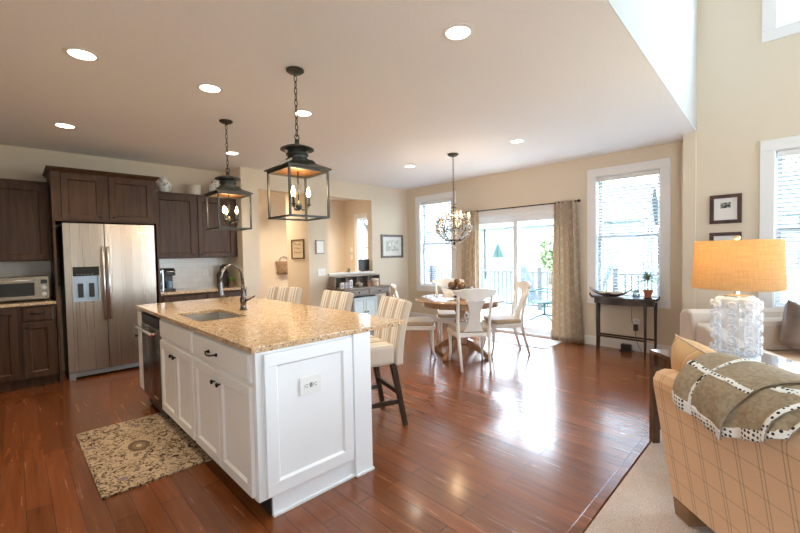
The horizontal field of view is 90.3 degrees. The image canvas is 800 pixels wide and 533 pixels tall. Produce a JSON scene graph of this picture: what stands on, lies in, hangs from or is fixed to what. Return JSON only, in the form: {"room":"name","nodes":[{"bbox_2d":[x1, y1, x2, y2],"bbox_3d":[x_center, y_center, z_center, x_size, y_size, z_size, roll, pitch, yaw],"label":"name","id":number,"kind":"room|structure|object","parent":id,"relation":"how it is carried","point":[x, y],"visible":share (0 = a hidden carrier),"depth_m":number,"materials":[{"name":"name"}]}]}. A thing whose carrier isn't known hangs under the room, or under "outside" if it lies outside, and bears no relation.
{"room":"open-plan kitchen","nodes":[
{"label":"open-plan kitchen","id":0,"kind":"room"},
{"bbox_2d":[0,144,229,370],"bbox_3d":[-4.217,-0.059,4.878,4.152,2.682,0.106,-3,3,-44],"label":"wall","id":1,"kind":"structure","parent":0,"point":[16,162],"depth_m":5.11,"materials":[{"name":"beige paint"}]},
{"bbox_2d":[0,178,51,261],"bbox_3d":[-4.449,-0.497,4.309,0.980,0.894,0.388,-3,3,-44],"label":"upper cabinet","id":2,"kind":"object","parent":1,"relation":"attached to","point":[25,230],"visible":1,"depth_m":4.39,"materials":[{"name":"brown wood"}]},
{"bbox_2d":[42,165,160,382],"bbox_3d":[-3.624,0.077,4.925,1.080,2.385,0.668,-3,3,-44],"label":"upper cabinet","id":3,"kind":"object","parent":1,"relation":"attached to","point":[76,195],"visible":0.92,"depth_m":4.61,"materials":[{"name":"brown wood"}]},
{"bbox_2d":[156,191,237,258],"bbox_3d":[-2.971,-0.572,5.744,1.113,0.898,0.388,-3,3,-44],"label":"upper cabinet","id":4,"kind":"object","parent":1,"relation":"attached to","point":[183,232],"visible":0.73,"depth_m":5.58,"materials":[{"name":"brown wood"}]},
{"bbox_2d":[156,175,171,191],"bbox_3d":[-3.247,-1.132,5.472,0.193,0.250,0.193,-3,3,-44],"label":"ginger jar","id":5,"kind":"object","parent":4,"relation":"on","point":[163,185],"visible":0.86,"depth_m":5.42,"materials":[{"name":"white ceramic"}]},
{"bbox_2d":[187,183,200,194],"bbox_3d":[-2.970,-1.110,5.742,0.188,0.178,0.187,-3,3,-44],"label":"crock","id":6,"kind":"object","parent":4,"relation":"on","point":[193,188],"visible":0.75,"depth_m":5.67,"materials":[{"name":"ceramic"}]},
{"bbox_2d":[208,179,219,191],"bbox_3d":[-2.756,-1.175,5.949,0.220,0.286,0.220,-3,3,-44],"label":"ginger jar","id":7,"kind":"object","parent":4,"relation":"on","point":[214,184],"visible":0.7,"depth_m":5.87,"materials":[{"name":"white ceramic"}]},
{"bbox_2d":[229,169,239,285],"bbox_3d":[-2.545,-0.136,6.241,0.148,2.682,0.480,-3,3,-44],"label":"wall","id":8,"kind":"structure","parent":0,"point":[234,272],"depth_m":6.09,"materials":[{"name":"beige paint"}]},
{"bbox_2d":[258,190,285,210],"bbox_3d":[-2.639,-1.309,8.355,1.050,0.482,0.450,-3,3,-44],"label":"wall","id":9,"kind":"structure","parent":0,"point":[275,197],"depth_m":8.02,"materials":[{"name":"beige paint"}]},
{"bbox_2d":[285,193,305,304],"bbox_3d":[-1.796,-0.178,7.053,0.120,2.682,0.600,-3,3,-44],"label":"wall","id":10,"kind":"structure","parent":0,"point":[295,229],"depth_m":7.00,"materials":[{"name":"beige paint"}]},
{"bbox_2d":[291,239,304,258],"bbox_3d":[-1.783,-0.301,6.930,0.021,0.340,0.420,-3,3,-44],"label":"framed piece","id":11,"kind":"object","parent":10,"relation":"attached to","point":[297,246],"visible":1,"depth_m":6.93,"materials":[{"name":"beige paper"}]},
{"bbox_2d":[259,200,345,298],"bbox_3d":[-2.599,-0.224,8.796,3.640,2.682,0.100,-3,3,-44],"label":"wall","id":12,"kind":"structure","parent":0,"point":[272,233],"depth_m":8.71,"materials":[{"name":"beige paint"}]},
{"bbox_2d":[275,256,287,273],"bbox_3d":[-2.513,-0.036,8.718,0.402,0.399,0.133,-3,3,-44],"label":"wall basket","id":13,"kind":"object","parent":12,"relation":"attached to","point":[281,266],"visible":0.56,"depth_m":8.63,"materials":[{"name":"wicker"}]},
{"bbox_2d":[236,167,408,311],"bbox_3d":[-1.132,-0.195,7.181,3.488,2.682,0.140,-3,3,-44],"label":"wall","id":14,"kind":"structure","parent":0,"point":[386,206],"depth_m":6.87,"materials":[{"name":"beige paint"}]},
{"bbox_2d":[315,240,323,253],"bbox_3d":[-1.375,-0.334,6.829,0.170,0.236,0.024,-3,3,-44],"label":"framed picture","id":15,"kind":"object","parent":14,"relation":"attached to","point":[319,244],"visible":1,"depth_m":6.81,"materials":[{"name":"grey"}]},
{"bbox_2d":[328,271,373,274],"bbox_3d":[-0.938,0.121,7.375,1.027,0.030,0.230,-3,3,-44],"label":"trim","id":16,"kind":"structure","parent":14,"relation":"attached to","point":[356,272],"depth_m":7.30,"materials":[{"name":"white"}]},
{"bbox_2d":[358,259,368,270],"bbox_3d":[-0.693,-0.025,7.677,0.085,0.232,0.300,1,3,42],"label":"monitor","id":17,"kind":"object","parent":16,"relation":"on","point":[363,264],"visible":0.91,"depth_m":7.64,"materials":[{"name":"black plastic"}]},
{"bbox_2d":[381,234,402,257],"bbox_3d":[-0.154,-0.407,8.015,0.600,0.465,0.021,-3,3,-44],"label":"framed picture","id":18,"kind":"object","parent":14,"relation":"attached to","point":[391,245],"visible":1,"depth_m":8.00,"materials":[{"name":"white"}]},
{"bbox_2d":[386,240,398,250],"bbox_3d":[-0.155,-0.417,8.014,0.340,0.220,0.003,-3,3,-44],"label":"print","id":19,"kind":"object","parent":18,"relation":"attached to","point":[391,245],"depth_m":8.01},
{"bbox_2d":[0,322,661,532],"bbox_3d":[0.267,1.332,2.841,7.640,0.120,12.470,-3,3,-44],"label":"floor","id":20,"kind":"structure","parent":0,"point":[526,444],"depth_m":2.69,"materials":[{"name":"brown wood"}]},
{"bbox_2d":[0,304,58,391],"bbox_3d":[-4.310,0.864,4.266,0.938,0.883,0.663,-3,3,-44],"label":"base cabinet","id":21,"kind":"object","parent":20,"relation":"on","point":[28,334],"visible":0.99,"depth_m":4.22,"materials":[{"name":"brown wood"}]},
{"bbox_2d":[0,297,55,307],"bbox_3d":[-4.332,0.407,4.253,0.961,0.031,0.638,-3,3,-44],"label":"countertop","id":22,"kind":"structure","parent":21,"relation":"on","point":[51,300],"depth_m":4.26,"materials":[{"name":"stone"}]},
{"bbox_2d":[0,275,50,301],"bbox_3d":[-4.166,0.248,4.384,0.455,0.272,0.372,-3,3,-44],"label":"toaster oven","id":23,"kind":"object","parent":22,"relation":"on","point":[15,288],"visible":1,"depth_m":4.29,"materials":[{"name":"silver metal"}]},
{"bbox_2d":[58,223,156,380],"bbox_3d":[-3.589,0.384,4.926,0.882,1.772,0.682,-3,3,-44],"label":"refrigerator","id":24,"kind":"object","parent":20,"relation":"on","point":[107,270],"visible":0.92,"depth_m":4.66,"materials":[{"name":"grey"}]},
{"bbox_2d":[135,310,143,388],"bbox_3d":[-2.251,0.836,3.987,0.648,0.883,0.165,-3,3,-44],"label":"base cabinet","id":25,"kind":"object","parent":20,"relation":"on","point":[139,335],"visible":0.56,"depth_m":3.78,"materials":[{"name":"white paint"}]},
{"bbox_2d":[76,412,211,499],"bbox_3d":[-1.894,1.304,2.888,0.600,0.012,1.170,-3,3,-45],"label":"kitchen rug","id":26,"kind":"object","parent":20,"relation":"on","point":[121,457],"visible":0.99,"depth_m":2.78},
{"bbox_2d":[135,312,170,418],"bbox_3d":[-2.002,0.846,3.690,0.649,0.875,0.601,-3,3,-44],"label":"dishwasher","id":27,"kind":"object","parent":20,"relation":"on","point":[150,328],"visible":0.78,"depth_m":3.46,"materials":[{"name":"grey"}]},
{"bbox_2d":[159,312,224,440],"bbox_3d":[-1.474,0.850,3.187,0.648,0.883,0.845,-3,3,-44],"label":"base cabinet","id":28,"kind":"object","parent":20,"relation":"on","point":[177,355],"visible":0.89,"depth_m":2.93,"materials":[{"name":"white paint"}]},
{"bbox_2d":[161,289,245,302],"bbox_3d":[-2.845,0.788,5.689,1.111,0.883,0.663,-3,3,-44],"label":"base cabinet","id":29,"kind":"object","parent":20,"relation":"on","point":[229,293],"visible":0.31,"depth_m":5.38,"materials":[{"name":"brown wood"}]},
{"bbox_2d":[160,285,246,295],"bbox_3d":[-2.862,0.331,5.682,1.113,0.031,0.638,-3,3,-44],"label":"countertop","id":30,"kind":"structure","parent":29,"relation":"on","point":[208,288],"depth_m":5.52,"materials":[{"name":"stone"}]},
{"bbox_2d":[160,268,175,290],"bbox_3d":[-3.192,0.177,5.428,0.190,0.305,0.272,-3,3,-44],"label":"coffee maker","id":31,"kind":"object","parent":30,"relation":"on","point":[166,274],"visible":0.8,"depth_m":5.38,"materials":[{"name":"black plastic"}]},
{"bbox_2d":[217,264,228,285],"bbox_3d":[-2.705,0.131,6.084,0.169,0.333,0.110,0,3,38],"label":"knife block","id":32,"kind":"object","parent":30,"relation":"on","point":[225,279],"visible":0.65,"depth_m":6.06,"materials":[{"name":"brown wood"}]},
{"bbox_2d":[193,332,271,515],"bbox_3d":[-0.863,0.861,2.551,0.659,0.883,0.918,-3,3,-44],"label":"base cabinet","id":33,"kind":"object","parent":20,"relation":"on","point":[224,394],"visible":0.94,"depth_m":2.26,"materials":[{"name":"white paint"}]},
{"bbox_2d":[136,295,404,353],"bbox_3d":[-1.258,0.384,3.279,1.076,0.031,2.606,-3,3,-44],"label":"countertop","id":34,"kind":"structure","parent":33,"relation":"on","point":[267,324],"depth_m":2.73,"materials":[{"name":"stone"}]},
{"bbox_2d":[184,312,235,321],"bbox_3d":[-1.487,0.501,3.138,0.348,0.183,0.608,-3,3,-44],"label":"sink","id":35,"kind":"object","parent":34,"relation":"in","point":[211,316],"visible":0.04,"depth_m":3.38,"materials":[{"name":"silver metal"}]},
{"bbox_2d":[217,264,254,309],"bbox_3d":[-1.337,0.174,3.248,0.150,0.394,0.288,0,2,24],"label":"faucet","id":36,"kind":"object","parent":34,"relation":"on","point":[243,300],"visible":1,"depth_m":3.33,"materials":[{"name":"silver metal"}]},
{"bbox_2d":[266,287,301,303],"bbox_3d":[-1.463,0.749,4.528,0.479,0.997,0.569,0,2,26],"label":"bar stool","id":37,"kind":"object","parent":20,"relation":"on","point":[287,294],"visible":0.23,"depth_m":4.67,"materials":[{"name":"fabric"}]},
{"bbox_2d":[253,331,374,517],"bbox_3d":[-0.452,0.863,2.275,0.745,0.883,0.047,-3,3,-44],"label":"island end panel","id":38,"kind":"object","parent":20,"relation":"on","point":[309,445],"visible":0.99,"depth_m":2.23,"materials":[{"name":"white paint"}]},
{"bbox_2d":[299,373,320,395],"bbox_3d":[-0.495,0.655,2.211,0.135,0.100,0.010,-3,3,-44],"label":"wall outlet","id":39,"kind":"object","parent":38,"relation":"attached to","point":[312,383],"visible":1,"depth_m":2.21,"materials":[{"name":"white plastic"}]},
{"bbox_2d":[320,290,353,311],"bbox_3d":[-0.799,0.758,3.921,0.569,0.997,0.479,-3,3,-43],"label":"bar stool","id":40,"kind":"object","parent":20,"relation":"on","point":[339,300],"visible":0.24,"depth_m":4.00,"materials":[{"name":"fabric"}]},
{"bbox_2d":[327,274,389,296],"bbox_3d":[-0.699,0.648,7.120,1.065,0.985,0.512,-3,3,-44],"label":"writing desk","id":41,"kind":"object","parent":20,"relation":"on","point":[334,281],"visible":0.62,"depth_m":7.02,"materials":[{"name":"grey wood"}]},
{"bbox_2d":[351,295,376,315],"bbox_3d":[-0.707,0.839,7.192,0.540,0.600,0.362,-3,3,-44],"label":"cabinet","id":42,"kind":"object","parent":20,"relation":"on","point":[366,304],"visible":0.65,"depth_m":7.08,"materials":[{"name":"white paint"}]},
{"bbox_2d":[370,296,411,425],"bbox_3d":[-0.241,0.771,3.259,0.569,0.997,0.479,-2,2,-27],"label":"bar stool","id":43,"kind":"object","parent":20,"relation":"on","point":[387,344],"visible":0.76,"depth_m":3.14,"materials":[{"name":"fabric"}]},
{"bbox_2d":[390,284,436,358],"bbox_3d":[0.173,0.711,5.323,0.594,0.962,0.508,-1,2,-1],"label":"dining chair","id":44,"kind":"object","parent":20,"relation":"on","point":[425,322],"visible":0.69,"depth_m":5.12,"materials":[{"name":"white paint"}]},
{"bbox_2d":[407,316,433,325],"bbox_3d":[0.244,0.732,5.325,0.418,0.056,0.465,-1,2,-1],"label":"seat cushion","id":45,"kind":"object","parent":44,"relation":"on","point":[425,320],"depth_m":5.14,"materials":[{"name":"beige fabric"}]},
{"bbox_2d":[432,278,469,342],"bbox_3d":[0.770,0.677,5.973,0.508,0.962,0.594,-1,2,-4],"label":"dining chair","id":46,"kind":"object","parent":20,"relation":"on","point":[441,315],"visible":0.49,"depth_m":6.01,"materials":[{"name":"white paint"}]},
{"bbox_2d":[437,310,468,317],"bbox_3d":[0.775,0.702,5.904,0.465,0.056,0.418,-1,2,-4],"label":"seat cushion","id":47,"kind":"object","parent":46,"relation":"on","point":[440,313],"depth_m":5.74,"materials":[{"name":"beige fabric"}]},
{"bbox_2d":[415,293,506,360],"bbox_3d":[0.814,0.797,5.338,1.200,0.757,1.200,-3,3,-44],"label":"dining table","id":48,"kind":"object","parent":20,"relation":"on","point":[448,301],"visible":0.71,"depth_m":5.15,"materials":[{"name":"brown wood"}]},
{"bbox_2d":[447,288,496,371],"bbox_3d":[0.848,0.717,4.780,0.508,0.962,0.594,-1,2,-4],"label":"dining chair","id":49,"kind":"object","parent":20,"relation":"on","point":[475,298],"visible":1,"depth_m":4.59,"materials":[{"name":"white paint"}]},
{"bbox_2d":[448,322,487,332],"bbox_3d":[0.844,0.738,4.851,0.465,0.056,0.418,-1,2,-4],"label":"seat cushion","id":50,"kind":"object","parent":49,"relation":"on","point":[452,328],"depth_m":4.65,"materials":[{"name":"beige fabric"}]},
{"bbox_2d":[482,281,530,356],"bbox_3d":[1.437,0.686,5.375,0.594,0.962,0.508,-1,2,-4],"label":"dining chair","id":51,"kind":"object","parent":20,"relation":"on","point":[513,321],"visible":0.97,"depth_m":5.22,"materials":[{"name":"white paint"}]},
{"bbox_2d":[484,315,520,323],"bbox_3d":[1.367,0.710,5.372,0.418,0.056,0.465,-1,2,-4],"label":"seat cushion","id":52,"kind":"object","parent":51,"relation":"on","point":[496,319],"depth_m":5.22,"materials":[{"name":"beige fabric"}]},
{"bbox_2d":[486,333,562,348],"bbox_3d":[1.849,1.126,6.085,1.040,0.009,0.600,1,3,44],"label":"door mat","id":53,"kind":"object","parent":20,"relation":"on","point":[541,343],"visible":0.83,"depth_m":6.00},
{"bbox_2d":[567,426,660,532],"bbox_3d":[1.912,1.231,2.995,0.055,0.010,4.421,1,3,45],"label":"trim","id":54,"kind":"structure","parent":20,"relation":"on","point":[594,507],"depth_m":2.26,"materials":[{"name":"brown wood"}]},
{"bbox_2d":[589,292,659,357],"bbox_3d":[2.928,0.750,5.230,0.315,0.782,0.849,-3,3,-44],"label":"console table","id":55,"kind":"object","parent":20,"relation":"on","point":[598,299],"visible":0.98,"depth_m":5.10,"materials":[{"name":"brown wood"}]},
{"bbox_2d":[590,287,631,296],"bbox_3d":[2.825,0.345,5.347,0.198,0.119,0.533,-3,3,-44],"label":"tray","id":56,"kind":"object","parent":55,"relation":"on","point":[591,288],"visible":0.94,"depth_m":5.29,"materials":[{"name":"brown wood"}]},
{"bbox_2d":[634,271,658,298],"bbox_3d":[3.113,0.221,5.017,0.353,0.370,0.376,-3,3,-44],"label":"potted palm","id":57,"kind":"object","parent":55,"relation":"on","point":[647,293],"visible":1,"depth_m":5.01,"materials":[{"name":"green plastic"}]},
{"bbox_2d":[619,343,632,351],"bbox_3d":[3.036,1.087,5.341,0.090,0.095,0.150,-3,3,-44],"label":"box","id":58,"kind":"object","parent":20,"relation":"on","point":[625,347],"visible":1,"depth_m":5.31,"materials":[{"name":"black plastic"}]},
{"bbox_2d":[0,0,696,200],"bbox_3d":[-1.463,-1.491,4.579,7.790,0.100,7.499,-3,3,-44],"label":"ceiling","id":59,"kind":"structure","parent":0,"point":[382,85],"depth_m":3.07,"materials":[{"name":"white paint"}]},
{"bbox_2d":[52,122,76,128],"bbox_3d":[-3.288,-1.381,3.906,0.190,0.007,0.190,-3,3,-44],"label":"recessed light","id":60,"kind":"object","parent":59,"relation":"in","point":[58,124],"visible":1,"depth_m":3.90,"materials":[{"name":"white"}]},
{"bbox_2d":[63,46,100,61],"bbox_3d":[-2.035,-1.356,2.547,0.190,0.007,0.190,-3,3,-44],"label":"recessed light","id":61,"kind":"object","parent":59,"relation":"in","point":[78,53],"visible":1,"depth_m":2.54,"materials":[{"name":"white"}]},
{"bbox_2d":[196,83,222,92],"bbox_3d":[-1.479,-1.386,3.097,0.190,0.007,0.190,-3,3,-44],"label":"recessed light","id":62,"kind":"object","parent":59,"relation":"in","point":[205,87],"visible":1,"depth_m":3.09,"materials":[{"name":"white"}]},
{"bbox_2d":[204,119,252,230],"bbox_3d":[-1.679,-0.886,3.879,0.346,1.052,0.346,-3,3,-44],"label":"lantern pendant","id":63,"kind":"object","parent":59,"relation":"hanging from","point":[227,189],"visible":1,"depth_m":3.85,"materials":[{"name":"brown metal"}]},
{"bbox_2d":[264,66,331,220],"bbox_3d":[-0.734,-0.868,2.839,0.346,1.052,0.346,-3,3,-44],"label":"lantern pendant","id":64,"kind":"object","parent":59,"relation":"hanging from","point":[297,165],"visible":1,"depth_m":2.81,"materials":[{"name":"brown metal"}]},
{"bbox_2d":[292,109,312,116],"bbox_3d":[-0.897,-1.417,3.682,0.190,0.007,0.190,-3,3,-44],"label":"recessed light","id":65,"kind":"object","parent":59,"relation":"in","point":[301,112],"visible":0.86,"depth_m":3.68,"materials":[{"name":"white"}]},
{"bbox_2d":[434,153,473,249],"bbox_3d":[0.728,-0.861,5.355,0.526,1.292,0.515,1,3,39],"label":"chandelier","id":66,"kind":"object","parent":59,"relation":"hanging from","point":[441,220],"visible":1,"depth_m":5.29,"materials":[{"name":"brown metal"}]},
{"bbox_2d":[442,23,473,40],"bbox_3d":[0.346,-1.394,2.372,0.190,0.007,0.190,-3,3,-44],"label":"recessed light","id":67,"kind":"object","parent":59,"relation":"in","point":[457,31],"visible":1,"depth_m":2.36,"materials":[{"name":"white"}]},
{"bbox_2d":[344,141,682,345],"bbox_3d":[1.139,-0.246,7.452,0.150,2.682,7.037,-3,3,-44],"label":"wall","id":68,"kind":"structure","parent":0,"point":[551,183],"depth_m":5.82,"materials":[{"name":"beige paint"}]},
{"bbox_2d":[354,213,367,271],"bbox_3d":[-0.790,-0.448,9.414,0.170,1.620,0.710,-3,3,-44],"label":"window","id":69,"kind":"structure","parent":68,"relation":"in","point":[358,218],"depth_m":9.56,"materials":[{"name":"white"}]},
{"bbox_2d":[409,312,453,323],"bbox_3d":[0.703,1.025,7.852,0.014,0.130,1.455,-3,3,-44],"label":"baseboard","id":70,"kind":"structure","parent":68,"relation":"attached to","point":[412,314],"depth_m":8.08,"materials":[{"name":"white"}]},
{"bbox_2d":[415,191,456,292],"bbox_3d":[0.743,-0.456,7.835,0.170,1.910,1.030,-3,3,-44],"label":"window","id":71,"kind":"structure","parent":68,"relation":"in","point":[420,257],"depth_m":8.06,"materials":[{"name":"white"}]},
{"bbox_2d":[421,199,451,283],"bbox_3d":[0.723,-0.466,7.815,0.062,1.637,0.770,-3,3,-44],"label":"window blind","id":72,"kind":"object","parent":71,"relation":"attached to","point":[430,203],"visible":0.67,"depth_m":7.84,"materials":[{"name":"white"}]},
{"bbox_2d":[479,204,553,337],"bbox_3d":[1.948,0.072,6.623,0.170,2.075,2.000,-3,3,-44],"label":"door","id":73,"kind":"structure","parent":68,"relation":"in","point":[540,212],"depth_m":6.59,"materials":[{"name":"white"}]},
{"bbox_2d":[459,199,580,212],"bbox_3d":[1.847,-0.960,6.508,0.096,0.043,2.188,-3,3,-44],"label":"curtain rod","id":74,"kind":"object","parent":68,"relation":"attached to","point":[578,200],"visible":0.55,"depth_m":6.33,"materials":[{"name":"brown metal"}]},
{"bbox_2d":[461,210,481,321],"bbox_3d":[1.249,0.050,7.130,0.136,2.085,0.442,-3,3,-44],"label":"curtain","id":75,"kind":"object","parent":74,"relation":"hanging from","point":[470,262],"visible":0.57,"depth_m":7.06,"materials":[{"name":"beige fabric"}]},
{"bbox_2d":[550,200,583,343],"bbox_3d":[2.462,0.071,5.882,0.136,2.085,0.502,-3,3,-44],"label":"curtain","id":76,"kind":"object","parent":74,"relation":"hanging from","point":[567,316],"visible":1,"depth_m":5.88,"materials":[{"name":"beige fabric"}]},
{"bbox_2d":[584,335,671,352],"bbox_3d":[3.079,1.066,5.408,0.014,0.130,1.365,-3,3,-44],"label":"baseboard","id":77,"kind":"structure","parent":68,"relation":"attached to","point":[588,339],"depth_m":5.47,"materials":[{"name":"white"}]},
{"bbox_2d":[587,157,670,308],"bbox_3d":[3.099,-0.420,5.412,0.170,1.900,1.010,-3,3,-44],"label":"window","id":78,"kind":"structure","parent":68,"relation":"in","point":[664,165],"depth_m":5.31,"materials":[{"name":"white"}]},
{"bbox_2d":[597,170,659,296],"bbox_3d":[3.079,-0.426,5.392,0.062,1.637,0.750,-3,3,-44],"label":"window blind","id":79,"kind":"object","parent":78,"relation":"attached to","point":[653,172],"visible":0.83,"depth_m":5.37,"materials":[{"name":"white"}]},
{"bbox_2d":[643,290,652,297],"bbox_3d":[3.131,0.344,5.024,0.116,0.094,0.115,-3,3,-44],"label":"pot","id":80,"kind":"object","parent":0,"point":[647,293],"depth_m":4.99,"materials":[{"name":"ceramic"}]},
{"bbox_2d":[584,429,714,532],"bbox_3d":[3.724,1.262,1.131,4.420,0.012,5.200,-3,3,-44],"label":"carpet","id":81,"kind":"structure","parent":0,"point":[643,502],"depth_m":2.12,"materials":[{"name":"carpet"}]},
{"bbox_2d":[649,348,799,442],"bbox_3d":[2.101,0.912,2.516,0.680,0.650,0.600,-1,2,0],"label":"end table","id":82,"kind":"object","parent":81,"relation":"on","point":[659,359],"visible":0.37,"depth_m":2.76,"materials":[{"name":"brown wood"}]},
{"bbox_2d":[692,235,786,360],"bbox_3d":[2.183,0.191,2.581,0.471,0.784,0.471,-1,2,9],"label":"table lamp","id":83,"kind":"object","parent":82,"relation":"on","point":[737,265],"visible":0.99,"depth_m":2.41,"materials":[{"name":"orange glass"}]},
{"bbox_2d":[653,369,799,532],"bbox_3d":[1.802,0.874,1.022,1.003,0.840,2.050,-1,2,0],"label":"armchair","id":84,"kind":"object","parent":81,"relation":"on","point":[725,485],"visible":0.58,"depth_m":1.64,"materials":[{"name":"beige fabric"}]},
{"bbox_2d":[671,334,715,371],"bbox_3d":[1.528,0.634,1.903,0.274,0.542,0.579,-1,2,0],"label":"throw pillow","id":85,"kind":"object","parent":84,"relation":"on","point":[683,350],"visible":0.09,"depth_m":1.99,"materials":[{"name":"beige fabric"}]},
{"bbox_2d":[672,352,799,442],"bbox_3d":[1.427,0.539,1.553,0.392,0.276,0.680,-1,2,0],"label":"throw blanket","id":86,"kind":"object","parent":84,"relation":"on","point":[732,396],"visible":1,"depth_m":1.54,"materials":[{"name":"beige fabric"}]},
{"bbox_2d":[680,308,799,361],"bbox_3d":[3.295,0.789,3.261,1.360,0.800,0.940,-1,2,0],"label":"loveseat","id":87,"kind":"object","parent":81,"relation":"on","point":[695,324],"visible":0.38,"depth_m":3.38,"materials":[{"name":"fabric"}]},
{"bbox_2d":[719,317,793,349],"bbox_3d":[3.291,0.577,3.437,1.000,0.268,0.165,-1,2,0],"label":"cushion","id":88,"kind":"object","parent":87,"relation":"on","point":[772,325],"depth_m":3.36,"materials":[{"name":"fabric"}]},
{"bbox_2d":[767,349,799,361],"bbox_3d":[3.295,0.807,3.152,1.010,0.168,0.720,-1,2,0],"label":"seat cushion","id":89,"kind":"object","parent":87,"relation":"on","point":[792,354],"depth_m":3.30,"materials":[{"name":"beige fabric"}]},
{"bbox_2d":[779,299,799,350],"bbox_3d":[3.310,0.525,3.232,0.540,0.522,0.217,-1,2,0],"label":"throw pillow","id":90,"kind":"object","parent":87,"relation":"on","point":[790,327],"visible":1,"depth_m":3.20,"materials":[{"name":"fabric"}]},
{"bbox_2d":[607,0,696,131],"bbox_3d":[0.799,-2.648,1.851,0.124,2.518,7.334,1,3,43],"label":"wall","id":91,"kind":"structure","parent":0,"point":[664,31],"depth_m":3.34,"materials":[{"name":"grey paint"}]},
{"bbox_2d":[682,132,695,309],"bbox_3d":[3.509,-0.196,4.765,0.500,2.682,0.121,-3,3,-44],"label":"wall","id":92,"kind":"structure","parent":0,"point":[689,139],"depth_m":4.58,"materials":[{"name":"beige paint"}]},
{"bbox_2d":[695,0,799,308],"bbox_3d":[5.275,-1.416,2.673,0.150,5.200,5.312,-3,3,-44],"label":"wall","id":93,"kind":"structure","parent":0,"point":[748,88],"depth_m":4.26,"materials":[{"name":"beige paint"}]},
{"bbox_2d":[709,193,741,223],"bbox_3d":[3.562,-0.629,4.355,0.021,0.315,0.275,-3,3,-44],"label":"framed print","id":94,"kind":"object","parent":93,"relation":"attached to","point":[727,208],"visible":1,"depth_m":4.35,"materials":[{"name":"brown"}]},
{"bbox_2d":[709,232,741,240],"bbox_3d":[3.569,-0.218,4.369,0.021,0.315,0.275,-3,3,-44],"label":"framed print","id":95,"kind":"object","parent":93,"relation":"attached to","point":[722,235],"visible":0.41,"depth_m":4.37,"materials":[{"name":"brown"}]},
{"bbox_2d":[758,135,799,307],"bbox_3d":[4.337,-0.373,3.680,0.170,1.840,1.500,-3,3,-44],"label":"window","id":96,"kind":"structure","parent":93,"relation":"in","point":[769,149],"depth_m":4.11,"materials":[{"name":"white"}]},
{"bbox_2d":[776,148,799,306],"bbox_3d":[4.317,-0.370,3.661,0.062,1.593,1.240,-3,3,-44],"label":"window blind","id":97,"kind":"object","parent":96,"relation":"attached to","point":[793,152],"visible":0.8,"depth_m":4.03,"materials":[{"name":"white"}]},
{"bbox_2d":[762,0,799,42],"bbox_3d":[4.287,-3.086,3.586,0.170,1.590,1.500,-3,3,-44],"label":"window","id":98,"kind":"structure","parent":93,"relation":"in","point":[774,27],"depth_m":4.04,"materials":[{"name":"white"}]},
{"label":"outside","id":99,"kind":"structure","parent":0,"visible":0},
{"bbox_2d":[482,306,551,329],"bbox_3d":[2.361,1.205,8.872,3.450,0.080,7.400,-3,3,-44],"label":"deck","id":100,"kind":"object","parent":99,"point":[542,322],"visible":0.07,"depth_m":9.27,"materials":[{"name":"wood"}]},
{"bbox_2d":[426,266,431,282],"bbox_3d":[-0.201,0.581,11.419,3.314,1.085,0.124,-3,3,-44],"label":"deck railing","id":101,"kind":"object","parent":100,"relation":"on","point":[429,268],"visible":0.17,"depth_m":12.47,"materials":[{"name":"grey"}]},
{"bbox_2d":[520,265,551,320],"bbox_3d":[3.020,0.563,8.671,0.818,1.190,0.608,0,2,37],"label":"patio chair","id":102,"kind":"object","parent":100,"relation":"on","point":[532,297],"visible":0.68,"depth_m":8.69,"materials":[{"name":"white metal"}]},
{"bbox_2d":[431,266,656,310],"bbox_3d":[3.515,0.562,9.983,0.124,1.085,7.124,-3,3,-44],"label":"deck railing","id":103,"kind":"object","parent":100,"relation":"on","point":[539,271],"visible":0.36,"depth_m":10.09,"materials":[{"name":"grey"}]},
{"bbox_2d":[602,264,613,290],"bbox_3d":[4.057,0.551,8.455,0.818,1.190,0.608,0,2,35],"label":"patio chair","id":104,"kind":"object","parent":100,"relation":"on","point":[603,285],"visible":0.15,"depth_m":8.27,"materials":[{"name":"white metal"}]},
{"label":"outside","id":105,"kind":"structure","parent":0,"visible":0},
{"bbox_2d":[426,266,799,310],"bbox_3d":[20.458,1.359,37.349,68.760,0.100,115.000,-3,3,-44],"label":"lawn","id":106,"kind":"structure","parent":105,"point":[628,287],"depth_m":28.85,"materials":[{"name":"plant"}]},
{"bbox_2d":[363,221,367,258],"bbox_3d":[-13.260,-3.640,65.158,15.000,9.200,13.000,0,2,21],"label":"house","id":107,"kind":"structure","parent":106,"relation":"on","point":[365,251],"depth_m":65.41,"materials":[{"name":"beige"}]},
{"bbox_2d":[426,202,485,278],"bbox_3d":[5.638,-3.612,51.450,15.000,9.400,13.000,0,2,28],"label":"house","id":108,"kind":"structure","parent":106,"relation":"on","point":[482,232],"depth_m":45.36,"materials":[{"name":"grey"}]},
{"bbox_2d":[492,242,503,277],"bbox_3d":[5.645,0.328,22.930,0.680,3.500,0.589,-3,3,-44],"label":"patio umbrella","id":109,"kind":"object","parent":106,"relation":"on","point":[497,253],"visible":0.69,"depth_m":22.83,"materials":[{"name":"teal"}]},
{"bbox_2d":[537,233,552,284],"bbox_3d":[12.877,-0.658,34.128,2.076,4.443,2.068,-3,3,-44],"label":"tree","id":110,"kind":"object","parent":106,"relation":"on","point":[545,252],"visible":0.67,"depth_m":33.79,"materials":[{"name":"green plant"}]},
{"bbox_2d":[479,181,657,283],"bbox_3d":[17.877,-3.399,41.734,15.000,9.200,12.000,0,3,38],"label":"outdoor background","id":111,"kind":"structure","parent":106,"relation":"on","point":[531,232],"depth_m":37.84,"materials":[{"name":"white"}]},
{"bbox_2d":[781,172,799,284],"bbox_3d":[34.376,-3.412,33.366,13.000,9.200,15.000,-3,3,-44],"label":"house","id":112,"kind":"structure","parent":106,"relation":"on","point":[793,173],"depth_m":30.01,"materials":[{"name":"grey"}]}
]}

